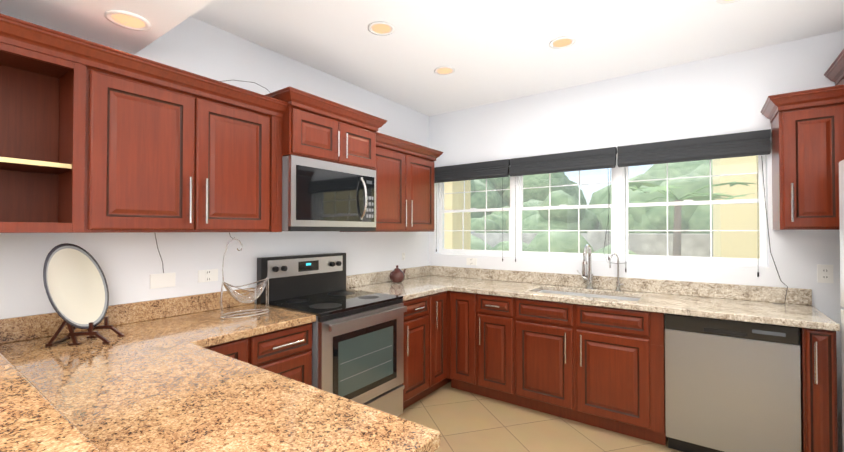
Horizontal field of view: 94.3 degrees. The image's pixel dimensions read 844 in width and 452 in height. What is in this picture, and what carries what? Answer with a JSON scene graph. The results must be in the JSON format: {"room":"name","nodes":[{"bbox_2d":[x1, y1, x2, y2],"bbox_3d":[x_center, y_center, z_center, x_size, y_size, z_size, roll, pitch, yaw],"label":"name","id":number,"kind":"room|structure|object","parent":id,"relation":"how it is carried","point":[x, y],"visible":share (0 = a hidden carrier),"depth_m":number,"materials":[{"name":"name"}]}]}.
{"room":"kitchen","nodes":[
{"label":"kitchen","id":0,"kind":"room"},
{"bbox_2d":[0,0,212,54],"bbox_3d":[-1.102,-1.151,-0.609,3.800,0.430,3.860,-1,-1,36],"label":"ceiling","id":1,"kind":"structure","parent":0,"point":[85,20],"depth_m":1.69,"materials":[{"name":"white paint"}]},
{"bbox_2d":[104,10,151,30],"bbox_3d":[-1.291,-0.902,1.723,0.168,0.008,0.168,-1,-1,36],"label":"recessed light","id":2,"kind":"object","parent":1,"relation":"in","point":[128,20],"visible":1,"depth_m":1.72,"materials":[{"name":"white"}]},
{"bbox_2d":[0,16,428,318],"bbox_3d":[-1.927,0.038,1.656,0.200,2.750,7.000,-1,-1,36],"label":"wall","id":3,"kind":"structure","parent":0,"point":[129,263],"depth_m":2.41,"materials":[{"name":"white paint"}]},
{"bbox_2d":[44,49,199,232],"bbox_3d":[-1.426,-0.334,1.897,0.332,0.730,0.479,-1,-1,36],"label":"upper cabinet","id":4,"kind":"object","parent":3,"relation":"attached to","point":[96,138],"depth_m":1.77,"materials":[{"name":"brown wood"}]},
{"bbox_2d":[150,273,175,288],"bbox_3d":[-1.433,0.301,2.165,0.006,0.078,0.125,-1,-1,36],"label":"electrical outlet plate","id":5,"kind":"object","parent":3,"relation":"attached to","point":[162,280],"visible":1,"depth_m":2.16,"materials":[{"name":"white plastic"}]},
{"bbox_2d":[198,269,217,282],"bbox_3d":[-1.290,0.300,2.362,0.008,0.072,0.116,-1,-1,36],"label":"electrical outlet","id":6,"kind":"object","parent":3,"relation":"attached to","point":[207,275],"visible":1,"depth_m":2.36,"materials":[{"name":"white plastic"}]},
{"bbox_2d":[200,85,283,231],"bbox_3d":[-1.138,-0.329,2.298,0.332,0.730,0.508,-1,-1,36],"label":"upper cabinet","id":7,"kind":"object","parent":3,"relation":"attached to","point":[242,142],"depth_m":2.18,"materials":[{"name":"brown wood"}]},
{"bbox_2d":[272,97,343,164],"bbox_3d":[-0.845,-0.593,2.638,0.416,0.324,0.382,-1,-1,36],"label":"upper cabinet","id":8,"kind":"object","parent":3,"relation":"attached to","point":[311,131],"depth_m":2.49,"materials":[{"name":"brown wood"}]},
{"bbox_2d":[282,155,375,230],"bbox_3d":[-0.712,-0.194,2.775,0.465,0.462,0.758,-1,-1,36],"label":"over-the-range microwave","id":9,"kind":"object","parent":8,"relation":"attached to","point":[319,195],"visible":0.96,"depth_m":2.58,"materials":[{"name":"grey metal"}]},
{"bbox_2d":[344,113,379,172],"bbox_3d":[-0.621,-0.589,2.949,0.416,0.324,0.384,-1,-1,36],"label":"upper cabinet","id":10,"kind":"object","parent":3,"relation":"attached to","point":[361,138],"depth_m":2.85,"materials":[{"name":"brown wood"}]},
{"bbox_2d":[340,141,407,231],"bbox_3d":[-0.408,-0.309,3.314,0.332,0.715,0.463,-1,-1,36],"label":"upper cabinet","id":11,"kind":"object","parent":3,"relation":"attached to","point":[392,179],"depth_m":3.26,"materials":[{"name":"brown wood"}]},
{"bbox_2d":[408,149,435,231],"bbox_3d":[-0.138,-0.304,3.691,0.332,0.715,0.464,-1,-1,36],"label":"upper cabinet","id":12,"kind":"object","parent":3,"relation":"attached to","point":[420,165],"depth_m":3.58,"materials":[{"name":"brown wood"}]},
{"bbox_2d":[191,0,843,115],"bbox_3d":[0.823,-1.282,2.074,3.800,0.100,2.740,-1,-1,36],"label":"ceiling","id":13,"kind":"structure","parent":0,"point":[491,51],"depth_m":2.53,"materials":[{"name":"white paint"}]},
{"bbox_2d":[368,21,394,35],"bbox_3d":[-0.252,-1.223,2.428,0.168,0.008,0.168,-1,-1,36],"label":"recessed light","id":14,"kind":"object","parent":13,"relation":"in","point":[381,28],"visible":1,"depth_m":2.42,"materials":[{"name":"white"}]},
{"bbox_2d":[434,66,454,74],"bbox_3d":[0.176,-1.214,3.066,0.168,0.008,0.168,-1,-1,36],"label":"recessed light","id":15,"kind":"object","parent":13,"relation":"in","point":[444,70],"visible":1,"depth_m":3.06,"materials":[{"name":"white"}]},
{"bbox_2d":[549,36,575,48],"bbox_3d":[0.935,-1.220,2.611,0.168,0.008,0.168,-1,-1,36],"label":"recessed light","id":16,"kind":"object","parent":13,"relation":"in","point":[562,42],"visible":1,"depth_m":2.60,"materials":[{"name":"white"}]},
{"bbox_2d":[716,0,739,3],"bbox_3d":[1.663,-1.227,2.074,0.168,0.008,0.168,-1,-1,36],"label":"recessed light","id":17,"kind":"object","parent":13,"relation":"in","point":[724,1],"visible":1,"depth_m":2.13,"materials":[{"name":"white"}]},
{"bbox_2d":[398,381,682,451],"bbox_3d":[-0.303,1.448,0.471,4.200,0.100,7.000,-1,-1,36],"label":"floor","id":18,"kind":"structure","parent":0,"point":[461,420],"depth_m":2.75,"materials":[{"name":"tile"}]},
{"bbox_2d":[0,297,471,451],"bbox_3d":[-1.003,0.871,1.071,1.963,1.068,1.020,-1,-1,36],"label":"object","id":19,"kind":"object","parent":18,"relation":"on","point":[192,373],"depth_m":1.18,"materials":[{"name":"beige stone"}]},
{"bbox_2d":[45,317,124,346],"bbox_3d":[-1.452,0.363,1.698,0.230,0.270,0.124,0,-1,-11],"label":"plate stand","id":20,"kind":"object","parent":19,"relation":"on","point":[73,334],"visible":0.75,"depth_m":1.65,"materials":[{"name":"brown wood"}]},
{"bbox_2d":[43,243,108,328],"bbox_3d":[-1.482,0.259,1.693,0.290,0.369,0.273,-1,-1,36],"label":"decorative plate","id":21,"kind":"object","parent":20,"relation":"on","point":[76,285],"visible":1,"depth_m":1.70,"materials":[{"name":"beige ceramic"}]},
{"bbox_2d":[181,288,315,324],"bbox_3d":[-1.045,0.911,2.136,0.653,1.015,0.662,-1,-1,36],"label":"countertop","id":22,"kind":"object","parent":18,"relation":"on","point":[289,315],"depth_m":2.36,"materials":[{"name":"brown stone"}]},
{"bbox_2d":[219,239,269,318],"bbox_3d":[-1.010,0.289,2.244,0.215,0.433,0.277,-1,-1,36],"label":"wire fruit basket","id":23,"kind":"object","parent":22,"relation":"on","point":[261,288],"visible":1,"depth_m":2.20,"materials":[{"name":"silver metal"}]},
{"bbox_2d":[257,253,406,415],"bbox_3d":[-0.591,0.819,2.687,0.698,1.215,0.754,-1,-1,36],"label":"range","id":24,"kind":"object","parent":18,"relation":"on","point":[357,346],"visible":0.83,"depth_m":2.59,"materials":[{"name":"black metal"}]},
{"bbox_2d":[346,269,451,352],"bbox_3d":[-0.218,0.926,3.285,0.655,1.015,0.647,-1,-1,36],"label":"base cabinet","id":25,"kind":"object","parent":18,"relation":"on","point":[427,295],"depth_m":3.29,"materials":[{"name":"brown wood"}]},
{"bbox_2d":[390,265,405,282],"bbox_3d":[-0.224,0.443,3.621,0.140,0.161,0.230,-1,-1,36],"label":"teapot","id":26,"kind":"object","parent":25,"relation":"on","point":[397,275],"visible":1,"depth_m":3.56,"materials":[{"name":"red ceramic"}]},
{"bbox_2d":[404,265,839,451],"bbox_3d":[1.107,0.924,3.128,2.993,1.015,0.644,-1,-1,36],"label":"base cabinet","id":27,"kind":"object","parent":18,"relation":"on","point":[549,343],"depth_m":2.75,"materials":[{"name":"brown wood"}]},
{"bbox_2d":[577,244,593,288],"bbox_3d":[1.319,0.334,3.211,0.134,0.368,0.226,-1,-1,36],"label":"faucet","id":28,"kind":"object","parent":27,"relation":"on","point":[587,270],"visible":1,"depth_m":3.23,"materials":[{"name":"silver metal"}]},
{"bbox_2d":[609,253,623,290],"bbox_3d":[1.547,0.367,3.108,0.092,0.300,0.114,-1,-1,36],"label":"tap","id":29,"kind":"object","parent":27,"relation":"on","point":[618,284],"visible":0.98,"depth_m":3.12,"materials":[{"name":"silver metal"}]},
{"bbox_2d":[665,313,800,451],"bbox_3d":[1.951,0.990,2.517,0.624,0.868,0.598,-1,-1,36],"label":"dishwasher","id":30,"kind":"object","parent":18,"relation":"on","point":[732,386],"visible":0.94,"depth_m":2.27,"materials":[{"name":"grey metal"}]},
{"bbox_2d":[839,160,843,451],"bbox_3d":[2.196,0.534,1.456,0.815,1.752,0.895,-1,-1,36],"label":"fridge","id":31,"kind":"object","parent":18,"relation":"on","point":[841,190],"visible":1,"depth_m":2.00,"materials":[{"name":"grey"}]},
{"bbox_2d":[429,30,843,451],"bbox_3d":[1.680,0.058,3.251,3.800,2.750,0.200,-1,-1,36],"label":"wall","id":32,"kind":"structure","parent":0,"point":[724,94],"depth_m":2.99,"materials":[{"name":"white paint"}]},
{"bbox_2d":[466,258,476,264],"bbox_3d":[0.502,0.360,3.965,0.116,0.072,0.008,-1,-1,36],"label":"electrical outlet","id":33,"kind":"object","parent":32,"relation":"attached to","point":[471,261],"visible":1,"depth_m":3.96,"materials":[{"name":"white plastic"}]},
{"bbox_2d":[434,159,509,182],"bbox_3d":[0.464,-0.546,3.966,0.890,0.167,0.066,-1,-1,36],"label":"blind valance","id":34,"kind":"object","parent":32,"relation":"attached to","point":[483,170],"visible":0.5,"depth_m":3.91,"materials":[{"name":"grey fabric"}]},
{"bbox_2d":[436,200,436,251],"bbox_3d":[0.154,-0.091,4.214,0.010,0.733,0.010,-1,-1,36],"label":"blind cord","id":35,"kind":"object","parent":34,"relation":"hanging from","point":[436,223],"visible":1,"depth_m":4.21,"materials":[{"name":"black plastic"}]},
{"bbox_2d":[509,147,616,176],"bbox_3d":[1.203,-0.553,3.435,0.910,0.167,0.066,-1,-1,36],"label":"blind valance","id":36,"kind":"object","parent":32,"relation":"attached to","point":[600,158],"visible":1,"depth_m":3.38,"materials":[{"name":"grey fabric"}]},
{"bbox_2d":[515,188,515,261],"bbox_3d":[0.881,-0.063,3.692,0.010,0.803,0.010,-1,-1,36],"label":"blind cord","id":37,"kind":"object","parent":36,"relation":"hanging from","point":[515,224],"visible":1,"depth_m":3.69,"materials":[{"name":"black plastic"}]},
{"bbox_2d":[603,171,621,263],"bbox_3d":[1.572,-0.081,3.198,0.172,0.780,0.007,-1,-1,36],"label":"blind cord","id":38,"kind":"object","parent":36,"relation":"hanging from","point":[608,218],"visible":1,"depth_m":3.22,"materials":[{"name":"black"}]},
{"bbox_2d":[439,154,766,266],"bbox_3d":[1.306,-0.153,3.538,2.720,0.890,0.075,-1,-1,36],"label":"window unit","id":39,"kind":"structure","parent":32,"relation":"in","point":[620,232],"depth_m":3.26,"materials":[{"name":"white plastic"}]},
{"bbox_2d":[617,129,770,166],"bbox_3d":[1.958,-0.560,2.893,0.930,0.167,0.066,-1,-1,36],"label":"blind valance","id":40,"kind":"object","parent":32,"relation":"attached to","point":[750,143],"visible":1,"depth_m":2.84,"materials":[{"name":"grey fabric"}]},
{"bbox_2d":[757,168,758,276],"bbox_3d":[2.295,-0.066,2.677,0.010,0.823,0.010,-1,-1,36],"label":"blind cord","id":41,"kind":"object","parent":40,"relation":"hanging from","point":[757,192],"visible":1,"depth_m":2.68,"materials":[{"name":"white fabric"}]},
{"bbox_2d":[761,156,787,303],"bbox_3d":[2.341,0.016,2.595,0.124,0.988,0.087,-1,-1,36],"label":"cord","id":42,"kind":"object","parent":40,"relation":"hanging from","point":[769,239],"visible":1,"depth_m":2.64,"materials":[{"name":"black plastic"}]},
{"bbox_2d":[768,93,843,229],"bbox_3d":[2.388,-0.352,2.417,0.306,0.750,0.332,-1,-1,36],"label":"upper cabinet","id":43,"kind":"object","parent":32,"relation":"attached to","point":[808,136],"depth_m":2.30,"materials":[{"name":"brown wood"}]},
{"bbox_2d":[817,264,832,282],"bbox_3d":[2.561,0.303,2.487,0.072,0.116,0.008,-1,-1,36],"label":"electrical outlet","id":44,"kind":"object","parent":32,"relation":"attached to","point":[824,273],"visible":1,"depth_m":2.49,"materials":[{"name":"white plastic"}]},
{"bbox_2d":[832,69,843,96],"bbox_3d":[2.568,-0.649,2.116,0.335,0.535,0.617,-1,-1,36],"label":"upper cabinet","id":45,"kind":"object","parent":32,"relation":"attached to","point":[839,79],"depth_m":2.32,"materials":[{"name":"brown wood"}]},
{"label":"outside","id":46,"kind":"structure","parent":0,"visible":0},
{"bbox_3d":[24.328,2.271,33.744,85.000,0.200,75.800,-1,-1,36],"label":"ground","id":47,"kind":"structure","parent":46,"visible":0},
{"bbox_2d":[471,214,506,232],"bbox_3d":[2.765,0.712,18.924,3.224,2.603,2.933,-1,-1,36],"label":"tree","id":48,"kind":"object","parent":47,"relation":"on","point":[490,225],"depth_m":17.98,"materials":[{"name":"green plant"}]},
{"bbox_2d":[471,178,507,217],"bbox_3d":[2.151,-0.793,23.276,5.771,5.688,6.105,-1,-1,36],"label":"tree","id":49,"kind":"object","parent":47,"relation":"on","point":[478,197],"depth_m":21.32,"materials":[{"name":"green plant"}]},
{"bbox_2d":[491,199,543,232],"bbox_3d":[5.367,0.315,19.202,4.502,3.386,4.010,-1,-1,36],"label":"tree","id":50,"kind":"object","parent":47,"relation":"on","point":[526,214],"depth_m":18.57,"materials":[{"name":"green plant"}]},
{"bbox_2d":[489,172,586,205],"bbox_3d":[6.610,-1.504,25.912,7.998,7.171,5.983,-1,-1,36],"label":"tree","id":51,"kind":"object","parent":47,"relation":"on","point":[575,193],"depth_m":22.89,"materials":[{"name":"green plant"}]},
{"bbox_2d":[471,228,637,254],"bbox_3d":[-1.720,1.208,14.410,18.221,2.190,2.390,-1,-1,36],"label":"bushes","id":52,"kind":"object","parent":47,"relation":"on","point":[543,243],"depth_m":10.16,"materials":[{"name":"green plant"}]},
{"bbox_2d":[522,190,599,232],"bbox_3d":[5.681,0.242,16.696,3.233,3.463,3.346,-1,-1,36],"label":"tree","id":53,"kind":"object","parent":47,"relation":"on","point":[557,216],"depth_m":15.61,"materials":[{"name":"green plant"}]},
{"bbox_2d":[471,231,712,256],"bbox_3d":[7.503,0.988,10.323,65.000,1.770,0.640,-1,-1,36],"label":"fence","id":54,"kind":"object","parent":47,"relation":"on","point":[634,240],"depth_m":10.90,"materials":[{"name":"stone"}]},
{"bbox_2d":[444,155,759,258],"bbox_3d":[4.821,-0.849,6.609,13.000,5.350,7.500,-1,-1,36],"label":"neighbouring house","id":55,"kind":"structure","parent":47,"relation":"on","point":[731,217],"depth_m":5.31,"materials":[{"name":"yellow paint"}]},
{"bbox_2d":[587,174,664,229],"bbox_3d":[9.758,-0.250,18.147,4.658,4.480,5.046,-1,-1,36],"label":"tree","id":56,"kind":"object","parent":47,"relation":"on","point":[637,177],"depth_m":17.84,"materials":[{"name":"green plant"}]},
{"bbox_2d":[600,186,686,233],"bbox_3d":[8.697,0.181,14.967,3.637,3.545,2.827,-1,-1,36],"label":"tree","id":57,"kind":"object","parent":47,"relation":"on","point":[656,194],"depth_m":14.15,"materials":[{"name":"green plant"}]},
{"bbox_2d":[644,159,711,180],"bbox_3d":[14.304,-0.746,21.128,5.574,5.542,7.451,-1,-1,36],"label":"tree","id":58,"kind":"object","parent":47,"relation":"on","point":[674,170],"depth_m":18.93,"materials":[{"name":"green plant"}]},
{"bbox_2d":[659,162,712,233],"bbox_3d":[11.219,-0.286,14.546,4.911,4.458,5.321,-1,-1,36],"label":"tree","id":59,"kind":"object","parent":47,"relation":"on","point":[689,183],"depth_m":13.44,"materials":[{"name":"green plant"}]},
{"bbox_2d":[629,181,753,255],"bbox_3d":[2.922,0.643,4.435,1.466,2.314,1.644,-1,-1,36],"label":"tree","id":60,"kind":"object","parent":47,"relation":"on","point":[676,239],"depth_m":4.46,"materials":[{"name":"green plant"}]}
]}

